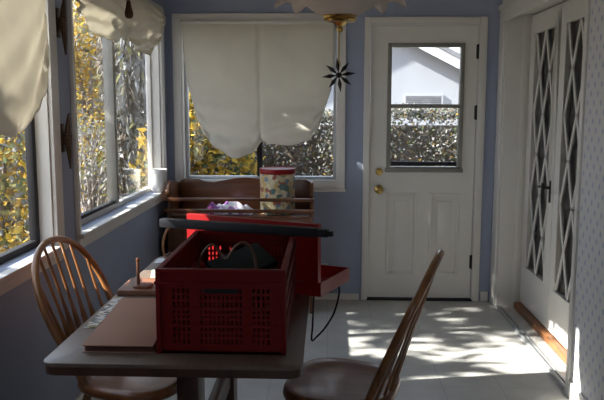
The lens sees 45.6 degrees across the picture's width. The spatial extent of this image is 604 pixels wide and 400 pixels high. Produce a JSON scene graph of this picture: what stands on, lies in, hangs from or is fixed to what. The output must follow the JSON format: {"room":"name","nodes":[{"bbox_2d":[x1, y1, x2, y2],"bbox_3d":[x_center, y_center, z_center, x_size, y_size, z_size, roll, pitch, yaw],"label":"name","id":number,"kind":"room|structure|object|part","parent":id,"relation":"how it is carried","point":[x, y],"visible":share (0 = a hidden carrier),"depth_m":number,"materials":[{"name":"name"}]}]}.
{"room":"sunroom","nodes":[
{"label":"sunroom","id":0,"kind":"room"},
{"bbox_2d":[0,0,168,399],"bbox_3d":[-1.185,-0.011,1.987,0.095,2.450,6.850,0,8,2],"label":"wall","id":1,"kind":"structure","parent":0,"point":[26,340],"depth_m":3.30,"materials":[{"name":"blue paint"}]},
{"bbox_2d":[0,0,68,295],"bbox_3d":[-1.157,-0.303,2.290,0.145,1.380,1.800,0,8,2],"label":"window","id":2,"kind":"structure","parent":1,"relation":"in","point":[39,144],"depth_m":3.11,"materials":[{"name":"white paint"}]},
{"bbox_3d":[-1.199,-0.293,2.293,0.034,1.208,1.606,0,8,2],"label":"frame","id":3,"kind":"part","parent":2,"relation":"part of","materials":[{"name":"white wood"}]},
{"bbox_2d":[0,0,49,136],"bbox_3d":[-1.068,-0.542,2.264,0.077,0.830,1.551,0,8,2],"label":"shade","id":4,"kind":"object","parent":2,"relation":"attached to","point":[24,45],"visible":1,"depth_m":2.69,"materials":[{"name":"beige fabric"}]},
{"bbox_3d":[-1.152,0.344,2.371,0.132,0.074,1.790,0,8,2],"label":"sill","id":5,"kind":"part","parent":2,"relation":"part of","materials":[{"name":"white paint"}]},
{"bbox_3d":[-1.116,-0.331,2.284,0.018,1.325,1.800,0,8,2],"label":"casing","id":6,"kind":"part","parent":2,"relation":"part of","materials":[{"name":"white paint"}]},
{"bbox_2d":[55,0,67,54],"bbox_3d":[-1.066,-0.772,3.193,0.046,0.251,0.047,0,8,2],"label":"cleat","id":7,"kind":"object","parent":1,"relation":"attached to","point":[61,28],"visible":1,"depth_m":3.18,"materials":[{"name":"brown wood"}]},
{"bbox_3d":[-1.084,-0.787,3.192,0.008,0.130,0.040,0,8,2],"label":"plate","id":8,"kind":"part","parent":7,"relation":"part of","materials":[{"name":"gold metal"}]},
{"bbox_3d":[-1.062,-0.739,3.197,0.039,0.144,0.047,0,8,2],"label":"cord","id":9,"kind":"part","parent":7,"relation":"part of","materials":[{"name":"brown leather"}]},
{"bbox_2d":[60,113,71,168],"bbox_3d":[-1.067,-0.267,3.260,0.046,0.251,0.047,0,8,2],"label":"cleat","id":10,"kind":"object","parent":1,"relation":"attached to","point":[65,129],"visible":1,"depth_m":3.25,"materials":[{"name":"brown wood"}]},
{"bbox_3d":[-1.085,-0.282,3.259,0.008,0.130,0.040,0,8,2],"label":"plate","id":11,"kind":"part","parent":10,"relation":"part of","materials":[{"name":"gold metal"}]},
{"bbox_3d":[-1.063,-0.234,3.265,0.039,0.144,0.047,0,8,2],"label":"cord","id":12,"kind":"part","parent":10,"relation":"part of","materials":[{"name":"brown fabric"}]},
{"bbox_2d":[74,392,83,399],"bbox_3d":[-1.133,1.168,2.135,0.014,0.075,6.835,0,8,2],"label":"baseboard","id":13,"kind":"structure","parent":1,"relation":"attached to","point":[80,396],"depth_m":3.49,"materials":[{"name":"white paint"}]},
{"bbox_2d":[67,0,166,246],"bbox_3d":[-1.082,-0.572,4.299,0.145,1.380,1.882,0,8,2],"label":"window","id":14,"kind":"structure","parent":1,"relation":"in","point":[154,63],"depth_m":4.23,"materials":[{"name":"white paint"}]},
{"bbox_3d":[-1.140,0.062,3.899,0.030,0.018,0.761,0,8,2],"label":"sash rail","id":15,"kind":"part","parent":14,"relation":"part of","materials":[{"name":"white wood"}]},
{"bbox_3d":[-1.124,-0.558,4.276,0.034,1.208,1.741,0,8,2],"label":"frame","id":16,"kind":"part","parent":14,"relation":"part of","materials":[{"name":"white paint"}]},
{"bbox_2d":[76,0,165,54],"bbox_3d":[-0.975,-1.058,4.211,0.109,0.357,1.751,0,8,2],"label":"shade","id":17,"kind":"object","parent":14,"relation":"attached to","point":[106,19],"depth_m":4.05,"materials":[{"name":"beige fabric"}]},
{"bbox_3d":[-0.974,-1.101,3.948,0.089,0.202,0.047,0,8,2],"label":"cord pull","id":18,"kind":"part","parent":17,"relation":"part of","materials":[{"name":"brown wood"}]},
{"bbox_3d":[-1.077,0.076,4.381,0.132,0.074,1.872,0,8,2],"label":"sill","id":19,"kind":"part","parent":14,"relation":"part of","materials":[{"name":"white paint"}]},
{"bbox_2d":[149,168,166,191],"bbox_3d":[-1.018,-0.139,5.088,0.128,0.163,0.128,0,8,2],"label":"ceramic pot","id":20,"kind":"object","parent":14,"relation":"on","point":[157,175],"visible":1,"depth_m":5.04,"materials":[{"name":"white ceramic"}]},
{"bbox_2d":[91,299,569,399],"bbox_3d":[0.988,1.278,2.077,4.560,0.120,7.150,0,8,2],"label":"floor","id":21,"kind":"structure","parent":0,"point":[458,350],"depth_m":4.35,"materials":[{"name":"tile"}]},
{"bbox_2d":[31,236,176,399],"bbox_3d":[-0.711,0.631,2.808,0.570,0.967,0.484,2,8,11],"label":"chair","id":22,"kind":"object","parent":21,"relation":"on","point":[99,387],"visible":0.66,"depth_m":2.70,"materials":[{"name":"brown wood"}]},
{"bbox_3d":[-0.842,0.921,2.694,0.124,0.421,0.040,-4,9,-28],"label":"leg","id":23,"kind":"part","parent":22,"relation":"part of","materials":[{"name":"brown wood"}]},
{"bbox_3d":[-0.637,0.683,2.801,0.420,0.044,0.457,2,8,11],"label":"seat","id":24,"kind":"part","parent":22,"relation":"part of","materials":[{"name":"brown wood"}]},
{"bbox_2d":[43,257,309,399],"bbox_3d":[-0.350,0.740,2.825,0.757,0.743,1.465,0,8,2],"label":"trestle table","id":25,"kind":"object","parent":21,"relation":"on","point":[191,370],"depth_m":2.10,"materials":[{"name":"brown wood"}]},
{"bbox_3d":[-0.703,0.399,2.574,0.040,0.002,0.380,0,8,1],"label":"photo strip","id":26,"kind":"part","parent":25,"relation":"part of","materials":[{"name":"paper"}]},
{"bbox_2d":[82,298,156,352],"bbox_3d":[-0.557,0.411,2.406,0.214,0.024,0.542,0,8,-1],"label":"folder","id":27,"kind":"object","parent":25,"relation":"on","point":[130,326],"visible":0.75,"depth_m":2.29,"materials":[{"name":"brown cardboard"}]},
{"bbox_2d":[117,258,155,295],"bbox_3d":[-0.607,0.290,2.883,0.220,0.137,0.210,0,8,2],"label":"board","id":28,"kind":"object","parent":25,"relation":"on","point":[133,286],"visible":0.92,"depth_m":2.83,"materials":[{"name":"brown wood"}]},
{"bbox_2d":[151,270,154,277],"bbox_3d":[-0.578,0.319,3.113,0.150,0.011,0.200,-1,8,-9],"label":"paper","id":29,"kind":"object","parent":25,"relation":"on","point":[153,271],"visible":0.08,"depth_m":3.11,"materials":[{"name":"white paper"}]},
{"bbox_2d":[154,258,164,262],"bbox_3d":[-0.653,0.273,3.393,0.070,0.032,0.100,0,8,2],"label":"paper","id":30,"kind":"object","parent":25,"relation":"on","point":[160,260],"visible":0.56,"depth_m":3.38,"materials":[{"name":"white paper"}]},
{"bbox_2d":[162,228,171,258],"bbox_3d":[-0.536,0.197,3.302,0.196,0.211,0.196,-7,10,-42],"label":"basket","id":31,"kind":"object","parent":25,"relation":"on","point":[165,256],"visible":0.23,"depth_m":3.30,"materials":[{"name":"wicker"}]},
{"bbox_3d":[-0.369,0.804,2.413,0.072,0.605,0.120,0,8,2],"label":"post","id":32,"kind":"part","parent":25,"relation":"part of","materials":[{"name":"brown wood"}]},
{"bbox_2d":[154,230,296,354],"bbox_3d":[-0.228,0.288,2.442,0.392,0.258,0.661,0,8,2],"label":"crate","id":33,"kind":"object","parent":25,"relation":"on","point":[181,326],"visible":0.91,"depth_m":2.13,"materials":[{"name":"red plastic"}]},
{"bbox_2d":[197,241,277,317],"bbox_3d":[-0.198,0.264,2.506,0.249,0.262,0.288,4,9,27],"label":"handbag","id":34,"kind":"object","parent":33,"relation":"in","point":[253,256],"visible":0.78,"depth_m":2.46,"materials":[{"name":"brown leather"}]},
{"bbox_3d":[-0.208,0.220,2.480,0.202,0.019,0.166,-21,29,-22],"label":"lid","id":35,"kind":"part","parent":34,"relation":"part of","materials":[{"name":"black leather"}]},
{"bbox_2d":[159,218,333,237],"bbox_3d":[-0.220,0.105,2.706,0.706,0.033,0.037,3,8,20],"label":"bar","id":36,"kind":"object","parent":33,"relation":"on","point":[284,230],"visible":1,"depth_m":2.68,"materials":[{"name":"black plastic"}]},
{"bbox_3d":[-0.369,0.323,2.611,0.048,0.128,0.200,0,8,2],"label":"box","id":37,"kind":"object","parent":33,"relation":"in","visible":0},
{"bbox_2d":[191,261,205,267],"bbox_3d":[-0.365,0.241,2.540,0.054,0.052,0.054,0,8,2],"label":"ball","id":38,"kind":"object","parent":37,"relation":"on","point":[202,264],"visible":0.34,"depth_m":2.52,"materials":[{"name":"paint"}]},
{"bbox_3d":[-0.338,0.691,3.255,0.072,0.605,0.120,0,8,2],"label":"post","id":39,"kind":"part","parent":25,"relation":"part of","materials":[{"name":"brown wood"}]},
{"bbox_2d":[187,213,349,296],"bbox_3d":[-0.138,0.198,3.004,0.604,0.288,0.324,4,8,26],"label":"case","id":40,"kind":"object","parent":25,"relation":"on","point":[316,278],"visible":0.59,"depth_m":2.79,"materials":[{"name":"paint"}]},
{"bbox_3d":[-0.203,0.186,2.869,0.600,0.228,0.028,4,8,26],"label":"lid","id":41,"kind":"part","parent":40,"relation":"part of","materials":[{"name":"red paint"}]},
{"bbox_2d":[311,286,339,341],"bbox_3d":[0.098,0.471,2.992,0.122,0.244,0.018,0,8,2],"label":"power cord","id":42,"kind":"object","parent":40,"relation":"hanging from","point":[334,311],"visible":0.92,"depth_m":2.99,"materials":[{"name":"black plastic"}]},
{"bbox_2d":[164,177,314,313],"bbox_3d":[-0.433,0.317,5.239,1.054,0.940,0.367,0,8,2],"label":"stand","id":43,"kind":"object","parent":21,"relation":"on","point":[191,195],"visible":0.38,"depth_m":5.28,"materials":[{"name":"brown wood"}]},
{"bbox_3d":[-0.935,0.313,5.264,0.020,0.940,0.355,0,8,2],"label":"panel","id":44,"kind":"part","parent":43,"relation":"part of","materials":[{"name":"brown wood"}]},
{"bbox_2d":[206,201,252,214],"bbox_3d":[-0.518,0.046,5.129,0.350,0.101,0.166,0,8,2],"label":"cloth","id":45,"kind":"object","parent":43,"relation":"on","point":[228,205],"visible":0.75,"depth_m":5.08,"materials":[{"name":"fabric"}]},
{"bbox_3d":[-0.439,-0.002,5.020,1.054,0.024,0.016,0,8,2],"label":"gallery rail","id":46,"kind":"part","parent":43,"relation":"part of","materials":[{"name":"brown wood"}]},
{"bbox_3d":[-0.439,0.078,5.030,1.054,0.024,0.016,0,8,2],"label":"gallery rail","id":47,"kind":"part","parent":43,"relation":"part of","materials":[{"name":"brown wood"}]},
{"bbox_2d":[170,209,309,218],"bbox_3d":[-0.432,0.099,5.207,0.987,0.018,0.337,0,8,2],"label":"shelf","id":48,"kind":"object","parent":43,"relation":"attached to","point":[178,215],"depth_m":5.06,"materials":[{"name":"brown wood"}]},
{"bbox_3d":[-0.438,0.408,5.088,0.987,0.560,0.025,0,8,2],"label":"panel","id":49,"kind":"part","parent":43,"relation":"part of","materials":[{"name":"brown wood"}]},
{"bbox_2d":[259,167,295,214],"bbox_3d":[-0.176,-0.069,5.172,0.260,0.322,0.260,0,8,2],"label":"tin","id":50,"kind":"object","parent":43,"relation":"on","point":[275,182],"visible":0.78,"depth_m":5.07,"materials":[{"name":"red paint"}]},
{"bbox_3d":[-0.176,-0.210,5.153,0.260,0.036,0.260,0,8,2],"label":"lid","id":51,"kind":"part","parent":50,"relation":"part of","materials":[{"name":"red paint"}]},
{"bbox_3d":[0.071,0.320,5.227,0.020,0.940,0.355,0,8,2],"label":"panel","id":52,"kind":"part","parent":43,"relation":"part of","materials":[{"name":"brown wood"}]},
{"bbox_2d":[283,249,443,399],"bbox_3d":[0.227,0.649,2.685,0.570,0.967,0.484,2,8,16],"label":"chair","id":53,"kind":"object","parent":21,"relation":"on","point":[326,378],"visible":0.99,"depth_m":2.60,"materials":[{"name":"brown wood"}]},
{"bbox_3d":[0.155,0.697,2.712,0.420,0.044,0.457,2,8,16],"label":"seat","id":54,"kind":"part","parent":53,"relation":"part of","materials":[{"name":"brown wood"}]},
{"bbox_2d":[496,305,564,390],"bbox_3d":[1.420,0.886,4.502,0.048,0.016,1.590,0,8,2],"label":"floor track","id":55,"kind":"object","parent":21,"relation":"on","point":[502,310],"visible":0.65,"depth_m":4.35,"materials":[{"name":"metal"}]},
{"bbox_2d":[514,302,566,363],"bbox_3d":[1.572,0.874,4.492,0.095,0.042,1.585,0,8,2],"label":"threshold","id":56,"kind":"object","parent":21,"relation":"on","point":[541,330],"visible":0.43,"depth_m":4.61,"materials":[{"name":"brown wood"}]},
{"bbox_2d":[145,0,551,300],"bbox_3d":[0.322,-0.465,5.403,2.960,2.450,0.150,0,8,2],"label":"wall","id":57,"kind":"structure","parent":0,"point":[340,213],"depth_m":5.30,"materials":[{"name":"blue paint"}]},
{"bbox_2d":[172,13,345,191],"bbox_3d":[-0.315,-0.720,5.372,1.287,1.302,0.170,0,8,2],"label":"window","id":58,"kind":"structure","parent":57,"relation":"in","point":[180,86],"depth_m":5.32,"materials":[{"name":"white paint"}]},
{"bbox_2d":[182,21,333,158],"bbox_3d":[-0.322,-0.801,5.264,1.109,1.000,0.075,0,8,0],"label":"shade","id":59,"kind":"object","parent":58,"relation":"attached to","point":[250,83],"visible":1,"depth_m":5.26,"materials":[{"name":"beige fabric"}]},
{"bbox_2d":[315,291,487,300],"bbox_3d":[0.196,0.722,5.484,2.420,0.075,0.014,0,8,2],"label":"baseboard","id":60,"kind":"structure","parent":57,"relation":"attached to","point":[483,294],"depth_m":5.47,"materials":[{"name":"white paint"}]},
{"bbox_2d":[361,17,487,300],"bbox_3d":[0.897,-0.285,5.366,0.885,2.105,0.188,0,8,2],"label":"door","id":61,"kind":"structure","parent":57,"relation":"in","point":[417,210],"depth_m":5.36,"materials":[{"name":"white paint"}]},
{"bbox_3d":[0.574,-0.075,5.346,0.068,0.068,0.070,0,8,2],"label":"knob","id":62,"kind":"part","parent":61,"relation":"part of","materials":[{"name":"gold metal"}]},
{"bbox_3d":[0.747,0.256,5.433,0.229,0.629,0.040,0,8,2],"label":"panel","id":63,"kind":"part","parent":61,"relation":"part of","materials":[{"name":"white paint"}]},
{"bbox_3d":[0.906,-0.271,5.350,0.483,0.029,0.022,0,8,2],"label":"lift rail","id":64,"kind":"part","parent":61,"relation":"part of","materials":[{"name":"brown metal"}]},
{"bbox_3d":[0.907,-0.677,5.300,0.575,0.944,0.071,0,8,2],"label":"window sash","id":65,"kind":"part","parent":61,"relation":"part of","materials":[{"name":"white wood"}]},
{"bbox_3d":[1.068,0.258,5.421,0.229,0.629,0.040,0,8,2],"label":"panel","id":66,"kind":"part","parent":61,"relation":"part of","materials":[{"name":"white paint"}]},
{"bbox_2d":[495,0,603,399],"bbox_3d":[1.440,0.007,1.890,0.260,2.450,6.849,0,8,2],"label":"wall","id":67,"kind":"structure","parent":0,"point":[587,364],"depth_m":3.38,"materials":[{"name":"paint"}]},
{"bbox_2d":[489,22,505,305],"bbox_3d":[1.427,-0.242,5.242,0.016,2.055,0.135,0,8,2],"label":"trim","id":68,"kind":"structure","parent":67,"relation":"attached to","point":[502,31],"depth_m":5.21,"materials":[{"name":"white paint"}]},
{"bbox_2d":[496,15,543,306],"bbox_3d":[1.562,-0.252,5.147,0.260,2.100,0.020,0,8,2],"label":"trim","id":69,"kind":"structure","parent":67,"relation":"attached to","point":[519,28],"depth_m":5.14,"materials":[{"name":"white paint"}]},
{"bbox_2d":[498,0,550,23],"bbox_3d":[1.391,-1.214,4.287,0.030,0.125,1.777,0,8,2],"label":"trim","id":70,"kind":"structure","parent":67,"relation":"attached to","point":[510,9],"depth_m":4.72,"materials":[{"name":"white paint"}]},
{"bbox_2d":[520,3,562,327],"bbox_3d":[1.580,-0.227,4.815,0.099,2.040,0.652,0,8,2],"label":"door","id":71,"kind":"structure","parent":67,"relation":"in","point":[534,288],"depth_m":4.83,"materials":[{"name":"white paint"}]},
{"bbox_3d":[1.551,-0.059,4.611,0.059,0.140,0.117,0,8,2],"label":"handle","id":72,"kind":"part","parent":71,"relation":"part of","materials":[{"name":"black metal"}]},
{"bbox_2d":[547,0,584,348],"bbox_3d":[1.583,-0.140,4.161,0.044,2.040,0.654,0,8,2],"label":"door","id":73,"kind":"structure","parent":67,"relation":"in","point":[573,11],"depth_m":4.33,"materials":[{"name":"white paint"}]},
{"bbox_2d":[567,381,586,399],"bbox_3d":[1.268,1.298,1.161,0.014,0.085,5.050,0,8,2],"label":"baseboard","id":74,"kind":"structure","parent":67,"relation":"attached to","point":[574,393],"depth_m":3.57,"materials":[{"name":"white paint"}]},
{"bbox_2d":[565,0,590,394],"bbox_3d":[1.371,-0.017,3.558,0.024,2.055,0.045,0,8,2],"label":"trim","id":75,"kind":"structure","parent":67,"relation":"attached to","point":[587,2],"depth_m":3.54,"materials":[{"name":"white paint"}]},
{"bbox_2d":[540,20,582,298],"bbox_3d":[2.499,-0.268,3.959,1.700,2.450,2.900,0,8,2],"label":"wall","id":76,"kind":"structure","parent":0,"point":[578,63],"depth_m":5.33,"materials":[{"name":"paint"}]},
{"bbox_3d":[0.993,-1.260,1.738,4.560,0.100,7.150,0,8,2],"label":"ceiling","id":77,"kind":"structure","parent":0,"visible":0},
{"bbox_2d":[274,0,405,64],"bbox_3d":[0.135,-0.891,2.501,0.436,0.833,0.436,4,8,25],"label":"pendant lamp","id":78,"kind":"object","parent":77,"relation":"hanging from","point":[339,13],"visible":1,"depth_m":2.49,"materials":[{"name":"white glass"}]},
{"bbox_2d":[323,59,354,91],"bbox_3d":[0.131,-0.445,2.557,0.123,0.123,0.024,0,8,2],"label":"star ornament","id":79,"kind":"object","parent":78,"relation":"hanging from","point":[339,74],"visible":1,"depth_m":2.55,"materials":[{"name":"black metal"}]},
{"bbox_3d":[0.131,-0.540,2.548,0.005,0.125,0.006,0,8,2],"label":"pull chain","id":80,"kind":"part","parent":78,"relation":"part of","materials":[{"name":"gold metal"}]},
{"bbox_3d":[0.135,-0.684,2.528,0.435,0.076,0.435,-3,8,-20],"label":"lamp shade","id":81,"kind":"part","parent":78,"relation":"part of","materials":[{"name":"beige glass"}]},
{"label":"outside","id":82,"kind":"structure","parent":0,"visible":0},
{"bbox_3d":[0.406,0.377,11.141,32.000,0.100,34.000,0,8,2],"label":"ground","id":83,"kind":"structure","parent":82,"visible":0},
{"bbox_2d":[0,130,29,252],"bbox_3d":[-2.827,-0.110,6.509,1.516,2.196,2.630,-2,8,-16],"label":"shrub","id":84,"kind":"object","parent":83,"relation":"on","point":[13,227],"visible":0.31,"depth_m":5.83,"materials":[{"name":"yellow plant"}]},
{"bbox_2d":[0,11,104,188],"bbox_3d":[-6.723,-1.898,14.509,6.123,3.850,1.057,0,8,2],"label":"hedge","id":85,"kind":"object","parent":83,"relation":"on","point":[76,20],"visible":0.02,"depth_m":14.30,"materials":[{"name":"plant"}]},
{"bbox_2d":[77,113,105,212],"bbox_3d":[-2.799,-0.274,9.390,0.997,1.723,1.210,0,8,2],"label":"bush","id":86,"kind":"object","parent":83,"relation":"on","point":[87,180],"visible":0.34,"depth_m":9.20,"materials":[{"name":"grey plant"}]},
{"bbox_2d":[73,0,125,207],"bbox_3d":[-3.519,-1.552,11.637,2.016,3.699,1.896,0,8,2],"label":"tree","id":87,"kind":"object","parent":83,"relation":"on","point":[87,64],"visible":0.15,"depth_m":11.26,"materials":[{"name":"yellow plant"}]},
{"bbox_2d":[92,36,147,202],"bbox_3d":[-1.881,-0.748,8.146,0.918,3.002,1.158,0,8,2],"label":"weeping tree","id":88,"kind":"object","parent":83,"relation":"on","point":[131,110],"visible":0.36,"depth_m":7.82,"materials":[{"name":"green plant"}]},
{"bbox_2d":[128,92,264,194],"bbox_3d":[-1.047,-0.247,7.165,1.388,2.273,1.010,0,8,2],"label":"shrub","id":89,"kind":"object","parent":83,"relation":"on","point":[202,152],"visible":0.23,"depth_m":6.96,"materials":[{"name":"bark"},{"name":"yellow leaf"}]},
{"bbox_2d":[129,48,459,131],"bbox_3d":[0.482,-2.200,15.468,7.500,3.920,5.540,0,8,2],"label":"house","id":90,"kind":"structure","parent":83,"relation":"on","point":[419,75],"depth_m":12.95,"materials":[{"name":"grey paint"}]},
{"bbox_3d":[2.200,-1.804,12.988,0.700,0.200,0.030,0,8,2],"label":"vent frame","id":91,"kind":"part","parent":90,"relation":"part of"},
{"bbox_2d":[193,102,457,218],"bbox_3d":[1.183,-0.184,8.283,4.938,1.925,1.269,0,8,2],"label":"clipped hedge","id":92,"kind":"object","parent":83,"relation":"on","point":[409,143],"visible":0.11,"depth_m":7.98,"materials":[{"name":"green plant"}]}
]}

